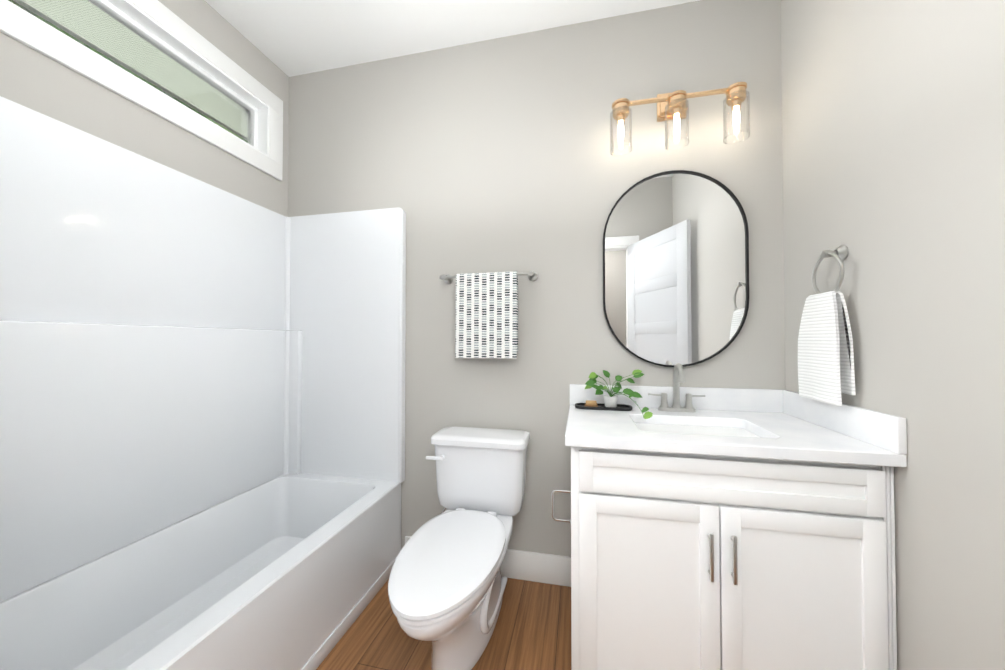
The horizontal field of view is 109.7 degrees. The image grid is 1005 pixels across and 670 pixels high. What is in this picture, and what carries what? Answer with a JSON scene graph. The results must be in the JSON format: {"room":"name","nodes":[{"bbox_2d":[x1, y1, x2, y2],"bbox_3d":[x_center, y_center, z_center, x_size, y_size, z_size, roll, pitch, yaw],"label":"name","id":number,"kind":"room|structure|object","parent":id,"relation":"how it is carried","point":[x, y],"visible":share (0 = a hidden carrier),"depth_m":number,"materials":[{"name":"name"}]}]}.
{"room":"bathroom","nodes":[
{"label":"bathroom","id":0,"kind":"room"},
{"bbox_2d":[0,0,288,216],"bbox_3d":[-1.569,-0.177,1.127,0.120,2.800,2.060,0,-1,12],"label":"wall","id":1,"kind":"structure","parent":0,"point":[33,79],"depth_m":1.49,"materials":[{"name":"grey paint"}]},
{"bbox_2d":[0,0,282,180],"bbox_3d":[-1.498,-1.147,1.429,0.138,0.470,1.352,0,-1,12],"label":"window","id":2,"kind":"structure","parent":1,"relation":"in","point":[157,24],"depth_m":1.54,"materials":[{"name":"white"}]},
{"bbox_2d":[13,0,247,140],"bbox_3d":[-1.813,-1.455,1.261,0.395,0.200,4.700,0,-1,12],"label":"window pane","id":3,"kind":"object","parent":2,"relation":"in","point":[91,28],"depth_m":1.70,"materials":[{"name":"clear"}]},
{"bbox_2d":[316,577,570,669],"bbox_3d":[-0.410,1.256,0.034,2.840,0.100,3.900,0,-1,12],"label":"floor","id":4,"kind":"structure","parent":0,"point":[532,630],"depth_m":1.43,"materials":[{"name":"brown wood"}]},
{"bbox_2d":[0,96,405,669],"bbox_3d":[-1.062,0.259,1.336,0.773,1.935,1.417,0,-1,12],"label":"bathtub","id":5,"kind":"object","parent":4,"relation":"on","point":[202,425],"visible":0.94,"depth_m":1.40,"materials":[{"name":"white plastic"}]},
{"bbox_2d":[388,427,529,669],"bbox_3d":[-0.197,0.851,1.423,0.516,0.753,0.860,0,-1,12],"label":"toilet","id":6,"kind":"object","parent":4,"relation":"on","point":[447,583],"visible":1,"depth_m":1.36,"materials":[{"name":"white ceramic"}]},
{"bbox_2d":[551,363,906,669],"bbox_3d":[0.690,0.674,1.370,1.010,1.106,0.595,0,-1,12],"label":"bathroom vanity","id":7,"kind":"object","parent":4,"relation":"on","point":[731,529],"visible":1,"depth_m":1.11,"materials":[{"name":"white paint"}]},
{"bbox_2d":[575,369,652,418],"bbox_3d":[0.469,0.248,1.523,0.314,0.181,0.346,0,-1,12],"label":"decor","id":8,"kind":"object","parent":7,"relation":"on","point":[610,400],"visible":1,"depth_m":1.63,"materials":[{"name":"black"}]},
{"bbox_2d":[205,0,699,76],"bbox_3d":[-0.410,-1.643,0.079,2.840,0.100,3.900,0,-1,12],"label":"ceiling","id":9,"kind":"structure","parent":0,"point":[289,38],"depth_m":1.77,"materials":[{"name":"white paint"}]},
{"bbox_2d":[288,0,784,556],"bbox_3d":[-0.009,-0.165,1.903,2.840,2.800,0.120,0,-1,12],"label":"wall","id":10,"kind":"structure","parent":0,"point":[486,156],"depth_m":1.80,"materials":[{"name":"grey paint"}]},
{"bbox_2d":[405,536,570,586],"bbox_3d":[-0.093,1.164,1.831,0.894,0.140,0.016,0,-1,12],"label":"baseboard","id":11,"kind":"structure","parent":10,"relation":"attached to","point":[538,567],"depth_m":1.76,"materials":[{"name":"white"}]},
{"bbox_2d":[439,271,537,357],"bbox_3d":[-0.077,-0.106,1.810,0.517,0.443,0.086,0,-1,12],"label":"towel rail","id":12,"kind":"object","parent":10,"relation":"attached to","point":[486,315],"visible":1,"depth_m":1.78,"materials":[{"name":"white fabric"}]},
{"bbox_2d":[603,170,748,366],"bbox_3d":[0.793,-0.308,1.653,0.625,0.915,0.028,0,-1,12],"label":"mirror","id":13,"kind":"object","parent":10,"relation":"attached to","point":[675,266],"visible":0.94,"depth_m":1.64,"materials":[{"name":"black mirror"}]},
{"bbox_2d":[610,81,750,155],"bbox_3d":[0.783,-0.997,1.605,0.575,0.296,0.148,0,-1,12],"label":"sconce","id":14,"kind":"object","parent":10,"relation":"attached to","point":[674,105],"visible":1,"depth_m":1.57,"materials":[{"name":"beige metal"}]},
{"bbox_2d":[781,0,1004,669],"bbox_3d":[1.089,-0.186,0.549,0.120,2.800,2.060,0,-1,12],"label":"wall","id":15,"kind":"structure","parent":0,"point":[893,129],"depth_m":0.94,"materials":[{"name":"grey paint"}]},
{"bbox_2d":[798,245,855,405],"bbox_3d":[1.137,-0.039,1.242,0.076,0.538,0.205,0,-1,12],"label":"towel ring","id":16,"kind":"object","parent":15,"relation":"attached to","point":[826,373],"visible":1,"depth_m":1.20,"materials":[{"name":"white fabric"}]},
{"label":"outside","id":17,"kind":"structure","parent":0,"visible":0},
{"bbox_2d":[8,0,247,142],"bbox_3d":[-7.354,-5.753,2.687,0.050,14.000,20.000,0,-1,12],"label":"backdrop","id":18,"kind":"structure","parent":17,"point":[82,43],"depth_m":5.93,"materials":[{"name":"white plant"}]}
]}

